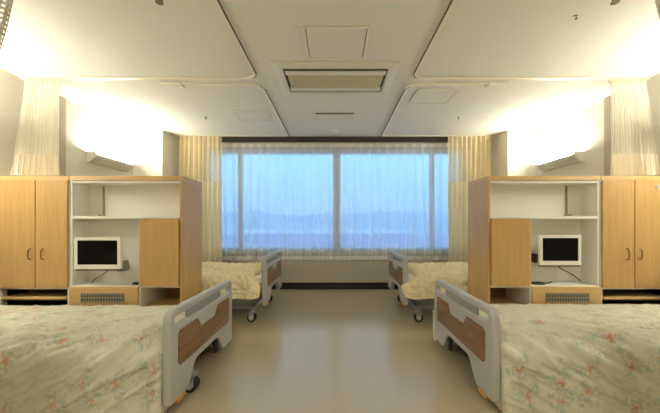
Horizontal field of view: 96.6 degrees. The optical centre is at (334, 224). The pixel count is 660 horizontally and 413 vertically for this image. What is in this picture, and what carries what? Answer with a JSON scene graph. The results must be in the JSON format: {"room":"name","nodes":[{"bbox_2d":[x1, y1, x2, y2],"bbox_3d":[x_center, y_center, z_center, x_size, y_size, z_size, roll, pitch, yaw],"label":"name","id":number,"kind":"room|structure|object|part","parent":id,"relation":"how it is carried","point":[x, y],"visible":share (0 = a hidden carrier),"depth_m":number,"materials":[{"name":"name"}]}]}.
{"room":"hospital room","nodes":[
{"label":"hospital room","id":0,"kind":"room"},
{"bbox_2d":[0,68,132,175],"bbox_3d":[-3.250,-0.200,2.010,0.100,2.600,6.420,0,0,0],"label":"wall","id":1,"kind":"structure","parent":0,"point":[86,130],"depth_m":3.61,"materials":[{"name":"beige paint"}]},
{"bbox_2d":[52,93,65,175],"bbox_3d":[-3.188,-0.200,3.400,0.025,2.600,0.140,0,0,0],"label":"trim","id":2,"kind":"structure","parent":1,"relation":"attached to","point":[62,100],"depth_m":3.42,"materials":[{"name":"beige"}]},
{"bbox_2d":[86,151,133,171],"bbox_3d":[-3.135,-0.882,4.135,0.130,0.132,0.718,0,0,0],"label":"wall lamp","id":3,"kind":"object","parent":1,"relation":"attached to","point":[91,156],"visible":1,"depth_m":4.03,"materials":[{"name":"beige"}]},
{"bbox_2d":[97,153,130,163],"bbox_3d":[-3.134,-0.923,4.135,0.096,0.046,0.630,0,0,0],"label":"diffuser","id":4,"kind":"object","parent":3,"relation":"attached to","point":[100,156],"depth_m":4.04,"materials":[{"name":"white plastic"}]},
{"bbox_2d":[133,130,177,175],"bbox_3d":[-2.965,-0.200,4.885,0.470,2.600,0.470,0,0,0],"label":"pillar","id":5,"kind":"structure","parent":1,"relation":"attached to","point":[155,152],"depth_m":4.65,"materials":[{"name":"beige paint"}]},
{"bbox_2d":[0,0,659,138],"bbox_3d":[0.000,-1.550,2.010,6.600,0.100,6.420,0,0,0],"label":"ceiling","id":6,"kind":"structure","parent":0,"point":[43,38],"depth_m":2.60,"materials":[{"name":"white paint"}]},
{"bbox_2d":[20,0,256,79],"bbox_3d":[-1.986,-1.492,2.050,2.428,0.016,1.934,0,0,0],"label":"rail","id":7,"kind":"object","parent":6,"relation":"attached to","point":[217,2],"visible":1,"depth_m":2.98,"materials":[{"name":"beige metal"}]},
{"bbox_2d":[0,0,13,50],"bbox_3d":[-1.333,-0.210,1.101,0.609,2.540,0.078,0,0,0],"label":"privacy curtain","id":8,"kind":"object","parent":7,"relation":"hanging from","point":[7,4],"visible":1,"depth_m":1.11,"materials":[{"name":"beige fabric"}]},
{"bbox_2d":[11,77,61,175],"bbox_3d":[-2.921,-0.981,2.914,0.441,0.992,0.168,0,0,0],"label":"privacy curtain","id":9,"kind":"object","parent":7,"relation":"hanging from","point":[38,163],"visible":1,"depth_m":2.91,"materials":[{"name":"white fabric"}]},
{"bbox_2d":[155,0,163,5],"bbox_3d":[-1.135,-1.468,1.900,0.067,0.064,0.067,0,0,0],"label":"sprinkler","id":10,"kind":"object","parent":6,"relation":"attached to","point":[159,2],"visible":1,"depth_m":1.90,"materials":[{"name":"beige"}]},
{"bbox_2d":[160,82,288,136],"bbox_3d":[-1.731,-1.478,4.016,1.938,0.045,1.862,0,0,0],"label":"rail","id":11,"kind":"object","parent":6,"relation":"attached to","point":[178,85],"visible":1,"depth_m":3.14,"materials":[{"name":"beige metal"}]},
{"bbox_2d":[179,136,221,261],"bbox_3d":[-2.237,-0.210,4.899,0.702,2.540,0.069,0,0,0],"label":"privacy curtain","id":12,"kind":"object","parent":11,"relation":"hanging from","point":[211,190],"visible":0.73,"depth_m":4.90,"materials":[{"name":"beige fabric"}]},
{"bbox_2d":[232,111,271,120],"bbox_3d":[-1.130,-1.496,4.040,0.460,0.008,0.360,0,0,0],"label":"access panel","id":13,"kind":"object","parent":6,"relation":"attached to","point":[241,115],"visible":1,"depth_m":4.01,"materials":[{"name":"beige"}]},
{"bbox_2d":[314,112,354,121],"bbox_3d":[-0.005,-1.492,4.070,0.540,0.016,0.340,0,0,0],"label":"ceiling vent","id":14,"kind":"object","parent":6,"relation":"in","point":[319,116],"visible":1,"depth_m":4.02,"materials":[{"name":"beige metal"}]},
{"bbox_2d":[270,61,400,94],"bbox_3d":[0.005,-1.488,3.040,1.200,0.023,0.690,0,0,0],"label":"air conditioner","id":15,"kind":"object","parent":6,"relation":"attached to","point":[293,77],"visible":1,"depth_m":2.95,"materials":[{"name":"beige plastic"}]},
{"bbox_2d":[287,75,383,87],"bbox_3d":[0.005,-1.486,3.040,0.950,0.015,0.270,0,0,0],"label":"grille","id":16,"kind":"object","parent":15,"relation":"attached to","point":[294,81],"depth_m":3.03,"materials":[{"name":"beige metal"}]},
{"bbox_2d":[303,26,369,58],"bbox_3d":[0.010,-1.496,2.430,0.510,0.008,0.420,0,0,0],"label":"access panel","id":17,"kind":"object","parent":6,"relation":"attached to","point":[321,42],"visible":1,"depth_m":2.40,"materials":[{"name":"beige"}]},
{"bbox_2d":[410,89,459,103],"bbox_3d":[1.150,-1.496,3.440,0.460,0.008,0.400,0,0,0],"label":"access panel","id":18,"kind":"object","parent":6,"relation":"attached to","point":[422,96],"visible":1,"depth_m":3.42,"materials":[{"name":"beige"}]},
{"bbox_2d":[381,82,509,136],"bbox_3d":[1.731,-1.478,4.016,1.938,0.045,1.862,0,0,0],"label":"rail","id":19,"kind":"object","parent":6,"relation":"attached to","point":[490,85],"visible":1,"depth_m":3.15,"materials":[{"name":"beige metal"}]},
{"bbox_2d":[448,136,490,261],"bbox_3d":[2.234,-0.210,4.901,0.706,2.540,0.086,0,0,0],"label":"privacy curtain","id":20,"kind":"object","parent":19,"relation":"hanging from","point":[457,190],"visible":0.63,"depth_m":4.90,"materials":[{"name":"beige fabric"}]},
{"bbox_2d":[413,0,649,79],"bbox_3d":[1.986,-1.492,2.050,2.428,0.016,1.934,0,0,0],"label":"rail","id":21,"kind":"object","parent":6,"relation":"attached to","point":[452,2],"visible":0.98,"depth_m":2.98,"materials":[{"name":"beige metal"}]},
{"bbox_2d":[608,77,659,175],"bbox_3d":[2.916,-0.981,2.912,0.446,0.992,0.173,0,0,0],"label":"privacy curtain","id":22,"kind":"object","parent":21,"relation":"hanging from","point":[639,163],"visible":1,"depth_m":2.91,"materials":[{"name":"white fabric"}]},
{"bbox_2d":[655,0,659,17],"bbox_3d":[1.335,-0.210,1.100,0.612,2.540,0.081,0,0,0],"label":"privacy curtain","id":23,"kind":"object","parent":21,"relation":"hanging from","point":[657,2],"visible":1,"depth_m":1.12,"materials":[{"name":"beige fabric"}]},
{"bbox_2d":[610,0,619,4],"bbox_3d":[1.810,-1.468,1.900,0.067,0.064,0.067,0,0,0],"label":"sprinkler","id":24,"kind":"object","parent":6,"relation":"attached to","point":[614,2],"visible":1,"depth_m":1.90,"materials":[{"name":"beige"}]},
{"bbox_2d":[164,289,502,412],"bbox_3d":[0.000,1.150,2.010,6.600,0.100,6.420,0,0,0],"label":"floor","id":25,"kind":"structure","parent":0,"point":[306,350],"depth_m":2.32,"materials":[{"name":"laminate"}]},
{"bbox_2d":[0,176,69,305],"bbox_3d":[-2.829,0.321,2.930,0.690,1.558,0.459,0,0,0],"label":"wardrobe","id":26,"kind":"object","parent":25,"relation":"on","point":[34,210],"visible":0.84,"depth_m":2.73,"materials":[{"name":"brown wood"}]},
{"bbox_3d":[-2.963,0.085,2.740,0.346,1.000,0.018,0,0,0],"label":"door","id":27,"kind":"part","parent":26,"relation":"part of","materials":[{"name":"brown wood"}]},
{"bbox_2d":[1,290,67,299],"bbox_3d":[-2.812,0.683,2.914,0.607,0.023,0.352,0,0,0],"label":"shelf","id":28,"kind":"object","parent":26,"relation":"on","point":[21,294],"depth_m":2.80,"materials":[{"name":"brown wood"}]},
{"bbox_3d":[-2.635,0.085,2.740,0.293,1.000,0.018,0,0,0],"label":"door","id":29,"kind":"part","parent":26,"relation":"part of","materials":[{"name":"brown wood"}]},
{"bbox_2d":[69,176,201,305],"bbox_3d":[-1.953,0.321,2.944,1.054,1.558,0.432,0,0,0],"label":"cabinet","id":30,"kind":"object","parent":25,"relation":"on","point":[158,219],"visible":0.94,"depth_m":2.85,"materials":[{"name":"brown wood"}]},
{"bbox_2d":[74,237,128,282],"bbox_3d":[-2.189,0.344,2.815,0.446,0.461,0.250,0,0,0],"label":"television","id":31,"kind":"object","parent":30,"relation":"on","point":[90,253],"visible":0.98,"depth_m":2.70,"materials":[{"name":"white plastic"}]},
{"bbox_3d":[-2.170,0.362,2.845,0.217,0.176,0.190,0,0,0],"label":"mount arm","id":32,"kind":"part","parent":31,"relation":"part of","materials":[{"name":"grey plastic"}]},
{"bbox_2d":[81,294,122,300],"bbox_3d":[-2.160,0.673,2.733,0.400,0.083,0.004,0,0,0],"label":"vent grille","id":33,"kind":"object","parent":30,"relation":"attached to","point":[84,297],"depth_m":2.73,"materials":[{"name":"grey"}]},
{"bbox_3d":[-2.156,0.671,2.837,0.639,0.187,0.206,0,0,0],"label":"drawer","id":34,"kind":"part","parent":30,"relation":"part of","materials":[{"name":"brown wood"}]},
{"bbox_2d":[72,216,179,218],"bbox_3d":[-1.955,-0.070,2.845,1.006,0.025,0.190,0,0,0],"label":"shelf","id":35,"kind":"object","parent":30,"relation":"attached to","point":[73,217],"depth_m":2.75,"materials":[{"name":"white laminate"}]},
{"bbox_2d":[73,282,179,287],"bbox_3d":[-1.955,0.578,2.949,1.006,0.020,0.389,0,0,0],"label":"shelf","id":36,"kind":"object","parent":30,"relation":"attached to","point":[77,284],"depth_m":2.75,"materials":[{"name":"white laminate"}]},
{"bbox_3d":[-1.637,0.259,2.742,0.363,0.626,0.020,0,0,0],"label":"door","id":37,"kind":"part","parent":30,"relation":"part of","materials":[{"name":"brown wood"}]},
{"bbox_3d":[-1.955,0.341,3.152,1.006,1.518,0.016,0,0,0],"label":"panel","id":38,"kind":"part","parent":30,"relation":"part of","materials":[{"name":"brown wood"}]},
{"bbox_3d":[-1.441,0.341,2.955,0.022,1.518,0.410,0,0,0],"label":"panel","id":39,"kind":"part","parent":30,"relation":"part of","materials":[{"name":"brown wood"}]},
{"bbox_2d":[163,280,231,406],"bbox_3d":[-1.988,0.792,2.150,2.164,0.615,1.000,0,0,0],"label":"hospital bed","id":40,"kind":"object","parent":25,"relation":"on","point":[207,319],"visible":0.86,"depth_m":1.91,"materials":[{"name":"grey plastic"}]},
{"bbox_2d":[0,305,184,412],"bbox_3d":[-1.991,0.855,2.143,2.030,0.430,1.111,0,0,0],"label":"bedspread","id":41,"kind":"object","parent":40,"relation":"on","point":[61,358],"visible":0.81,"depth_m":1.65,"materials":[{"name":"beige fabric"}]},
{"bbox_3d":[-0.951,0.560,2.150,0.016,0.070,0.540,0,0,0],"label":"grip plate","id":42,"kind":"part","parent":40,"relation":"part of","materials":[{"name":"grey plastic"}]},
{"bbox_3d":[-0.925,0.732,2.150,0.006,0.212,0.830,0,0,0],"label":"wood panel","id":43,"kind":"part","parent":40,"relation":"part of","materials":[{"name":"brown wood"}]},
{"bbox_2d":[232,250,281,321],"bbox_3d":[-1.842,0.728,3.780,2.148,0.745,1.000,0,0,0],"label":"hospital bed","id":44,"kind":"object","parent":25,"relation":"on","point":[271,274],"visible":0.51,"depth_m":3.42,"materials":[{"name":"grey plastic"}]},
{"bbox_2d":[202,261,261,298],"bbox_3d":[-1.832,0.653,3.784,2.012,0.314,1.190,0,0,0],"label":"quilt","id":45,"kind":"object","parent":44,"relation":"on","point":[241,276],"visible":0.37,"depth_m":3.29,"materials":[{"name":"beige fabric"}]},
{"bbox_3d":[-1.835,0.843,3.780,1.835,0.255,0.840,0,0,0],"label":"frame","id":46,"kind":"part","parent":44,"relation":"part of","materials":[{"name":"grey paint"}]},
{"bbox_3d":[-1.839,0.620,3.780,2.035,0.090,0.940,0,0,0],"label":"mattress","id":47,"kind":"part","parent":44,"relation":"part of","materials":[{"name":"beige fabric"}]},
{"bbox_3d":[-0.795,0.626,3.780,0.046,0.543,1.000,0,0,0],"label":"footboard","id":48,"kind":"part","parent":44,"relation":"part of","materials":[{"name":"grey plastic"}]},
{"bbox_3d":[-0.797,0.430,3.780,0.016,0.070,0.540,0,0,0],"label":"grip plate","id":49,"kind":"part","parent":44,"relation":"part of","materials":[{"name":"grey plastic"}]},
{"bbox_3d":[-0.771,0.602,3.780,0.006,0.212,0.830,0,0,0],"label":"wood panel","id":50,"kind":"part","parent":44,"relation":"part of","materials":[{"name":"brown wood"}]},
{"bbox_2d":[388,250,434,321],"bbox_3d":[1.842,0.728,3.780,2.148,0.745,1.000,0,0,0],"label":"hospital bed","id":51,"kind":"object","parent":25,"relation":"on","point":[398,274],"visible":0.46,"depth_m":3.47,"materials":[{"name":"grey plastic"}]},
{"bbox_3d":[0.771,0.602,3.780,0.006,0.212,0.830,0,0,0],"label":"wood panel","id":52,"kind":"part","parent":51,"relation":"part of","materials":[{"name":"brown wood"}]},
{"bbox_3d":[0.797,0.430,3.780,0.016,0.070,0.540,0,0,0],"label":"grip plate","id":53,"kind":"part","parent":51,"relation":"part of","materials":[{"name":"grey plastic"}]},
{"bbox_3d":[0.795,0.626,3.780,0.046,0.543,1.000,0,0,0],"label":"footboard","id":54,"kind":"part","parent":51,"relation":"part of","materials":[{"name":"grey plastic"}]},
{"bbox_3d":[1.839,0.620,3.780,2.035,0.090,0.940,0,0,0],"label":"mattress","id":55,"kind":"part","parent":51,"relation":"part of","materials":[{"name":"beige fabric"}]},
{"bbox_3d":[1.835,0.843,3.780,1.835,0.255,0.840,0,0,0],"label":"frame","id":56,"kind":"part","parent":51,"relation":"part of","materials":[{"name":"grey paint"}]},
{"bbox_2d":[401,261,467,298],"bbox_3d":[1.789,0.651,3.779,2.094,0.318,1.184,0,0,0],"label":"quilt","id":57,"kind":"object","parent":51,"relation":"on","point":[422,286],"visible":0.37,"depth_m":3.28,"materials":[{"name":"beige fabric"}]},
{"bbox_2d":[435,279,499,401],"bbox_3d":[1.977,0.792,2.190,2.148,0.615,1.000,0,0,0],"label":"hospital bed","id":58,"kind":"object","parent":25,"relation":"on","point":[458,319],"visible":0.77,"depth_m":1.93,"materials":[{"name":"grey plastic"}]},
{"bbox_3d":[0.906,0.732,2.190,0.006,0.212,0.830,0,0,0],"label":"wood panel","id":59,"kind":"part","parent":58,"relation":"part of","materials":[{"name":"brown wood"}]},
{"bbox_3d":[0.932,0.560,2.190,0.016,0.070,0.540,0,0,0],"label":"grip plate","id":60,"kind":"part","parent":58,"relation":"part of","materials":[{"name":"grey plastic"}]},
{"bbox_2d":[433,303,659,412],"bbox_3d":[1.942,0.856,2.187,2.094,0.428,1.122,0,0,0],"label":"bedspread","id":61,"kind":"object","parent":58,"relation":"on","point":[555,358],"visible":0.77,"depth_m":1.68,"materials":[{"name":"beige fabric"}]},
{"bbox_2d":[468,176,600,304],"bbox_3d":[1.953,0.321,2.944,1.054,1.558,0.432,0,0,0],"label":"cabinet","id":62,"kind":"object","parent":25,"relation":"on","point":[507,215],"visible":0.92,"depth_m":2.85,"materials":[{"name":"brown wood"}]},
{"bbox_3d":[1.441,0.341,2.955,0.022,1.518,0.410,0,0,0],"label":"panel","id":63,"kind":"part","parent":62,"relation":"part of","materials":[{"name":"brown wood"}]},
{"bbox_3d":[1.955,0.341,3.152,1.006,1.518,0.016,0,0,0],"label":"panel","id":64,"kind":"part","parent":62,"relation":"part of","materials":[{"name":"brown wood"}]},
{"bbox_3d":[1.637,0.259,2.742,0.363,0.626,0.020,0,0,0],"label":"door","id":65,"kind":"part","parent":62,"relation":"part of","materials":[{"name":"brown wood"}]},
{"bbox_2d":[531,281,551,284],"bbox_3d":[2.023,0.559,2.841,0.287,0.017,0.090,0,0,-17],"label":"cable loop","id":66,"kind":"object","parent":62,"relation":"on","point":[534,283],"visible":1,"depth_m":2.80,"materials":[{"name":"black"}]},
{"bbox_2d":[490,282,596,287],"bbox_3d":[1.955,0.578,2.949,1.006,0.020,0.389,0,0,0],"label":"shelf","id":67,"kind":"object","parent":62,"relation":"attached to","point":[553,284],"depth_m":2.75,"materials":[{"name":"white laminate"}]},
{"bbox_2d":[490,216,597,218],"bbox_3d":[1.955,-0.070,2.845,1.006,0.025,0.190,0,0,0],"label":"shelf","id":68,"kind":"object","parent":62,"relation":"attached to","point":[491,217],"depth_m":2.75,"materials":[{"name":"white laminate"}]},
{"bbox_2d":[531,235,580,280],"bbox_3d":[2.182,0.326,2.870,0.479,0.458,0.140,0,0,0],"label":"television","id":69,"kind":"object","parent":62,"relation":"on","point":[559,251],"visible":0.98,"depth_m":2.81,"materials":[{"name":"white"}]},
{"bbox_3d":[2.103,0.326,2.895,0.320,0.083,0.090,0,0,0],"label":"mount arm","id":70,"kind":"part","parent":69,"relation":"part of","materials":[{"name":"black plastic"}]},
{"bbox_3d":[2.156,0.671,2.837,0.639,0.187,0.206,0,0,0],"label":"drawer","id":71,"kind":"part","parent":62,"relation":"part of","materials":[{"name":"brown wood"}]},
{"bbox_2d":[547,294,588,300],"bbox_3d":[2.160,0.673,2.733,0.400,0.083,0.004,0,0,0],"label":"vent grille","id":72,"kind":"object","parent":62,"relation":"attached to","point":[550,297],"depth_m":2.73,"materials":[{"name":"grey metal"}]},
{"bbox_2d":[600,176,659,303],"bbox_3d":[2.829,0.321,2.930,0.690,1.558,0.459,0,0,0],"label":"wardrobe","id":73,"kind":"object","parent":25,"relation":"on","point":[629,205],"visible":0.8,"depth_m":2.73,"materials":[{"name":"brown wood"}]},
{"bbox_3d":[2.635,0.085,2.740,0.293,1.000,0.018,0,0,0],"label":"door","id":74,"kind":"part","parent":73,"relation":"part of","materials":[{"name":"brown wood"}]},
{"bbox_2d":[602,290,659,299],"bbox_3d":[2.812,0.683,2.914,0.607,0.023,0.352,0,0,0],"label":"shelf","id":75,"kind":"object","parent":73,"relation":"on","point":[606,294],"depth_m":2.80,"materials":[{"name":"brown wood"}]},
{"bbox_3d":[2.963,0.085,2.740,0.346,1.000,0.018,0,0,0],"label":"door","id":76,"kind":"part","parent":73,"relation":"part of","materials":[{"name":"brown wood"}]},
{"bbox_2d":[178,139,491,259],"bbox_3d":[0.000,-0.200,5.170,6.400,2.600,0.100,0,0,0],"label":"wall","id":77,"kind":"structure","parent":0,"point":[490,152],"depth_m":5.12,"materials":[{"name":"beige paint"}]},
{"bbox_2d":[202,143,334,259],"bbox_3d":[-1.135,-0.403,5.047,2.276,1.995,0.067,0,0,0],"label":"lace curtain","id":78,"kind":"object","parent":77,"relation":"hanging from","point":[279,196],"visible":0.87,"depth_m":5.05,"materials":[{"name":"white fabric"}]},
{"bbox_2d":[222,260,447,282],"bbox_3d":[0.000,0.797,5.060,5.460,0.365,0.120,0,0,0],"label":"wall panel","id":79,"kind":"structure","parent":77,"relation":"attached to","point":[293,271],"depth_m":5.00,"materials":[{"name":"beige paint"}]},
{"bbox_2d":[221,137,448,141],"bbox_3d":[0.000,-1.452,4.992,3.880,0.095,0.015,0,0,0],"label":"trim","id":80,"kind":"structure","parent":77,"relation":"attached to","point":[224,139],"depth_m":4.99,"materials":[{"name":"grey metal"}]},
{"bbox_2d":[271,283,398,288],"bbox_3d":[0.000,1.040,5.070,5.460,0.120,0.100,0,0,0],"label":"baseboard","id":81,"kind":"structure","parent":77,"relation":"attached to","point":[284,285],"depth_m":5.02,"materials":[{"name":"black plastic"}]},
{"bbox_2d":[335,143,466,259],"bbox_3d":[1.136,-0.403,5.046,2.266,1.995,0.063,0,0,0],"label":"lace curtain","id":82,"kind":"object","parent":77,"relation":"hanging from","point":[394,196],"visible":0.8,"depth_m":5.05,"materials":[{"name":"white fabric"}]},
{"bbox_2d":[537,73,659,175],"bbox_3d":[3.250,-0.200,2.010,0.100,2.600,6.420,0,0,0],"label":"wall","id":83,"kind":"structure","parent":0,"point":[582,130],"depth_m":3.73,"materials":[{"name":"beige paint"}]},
{"bbox_2d":[492,130,536,175],"bbox_3d":[2.965,-0.200,4.885,0.470,2.600,0.470,0,0,0],"label":"column","id":84,"kind":"structure","parent":83,"relation":"attached to","point":[514,152],"depth_m":4.65,"materials":[{"name":"beige paint"}]},
{"bbox_2d":[536,151,583,171],"bbox_3d":[3.135,-0.882,4.135,0.130,0.132,0.718,0,0,0],"label":"wall lamp","id":85,"kind":"object","parent":83,"relation":"attached to","point":[576,156],"visible":1,"depth_m":4.03,"materials":[{"name":"beige"}]},
{"bbox_2d":[539,153,572,163],"bbox_3d":[3.134,-0.923,4.135,0.096,0.046,0.630,0,0,0],"label":"diffuser","id":86,"kind":"object","parent":85,"relation":"attached to","point":[568,156],"depth_m":4.04,"materials":[{"name":"white plastic"}]},
{"bbox_2d":[604,93,616,175],"bbox_3d":[3.188,-0.200,3.400,0.025,2.600,0.140,0,0,0],"label":"column","id":87,"kind":"structure","parent":83,"relation":"attached to","point":[607,100],"depth_m":3.42,"materials":[{"name":"beige paint"}]}
]}

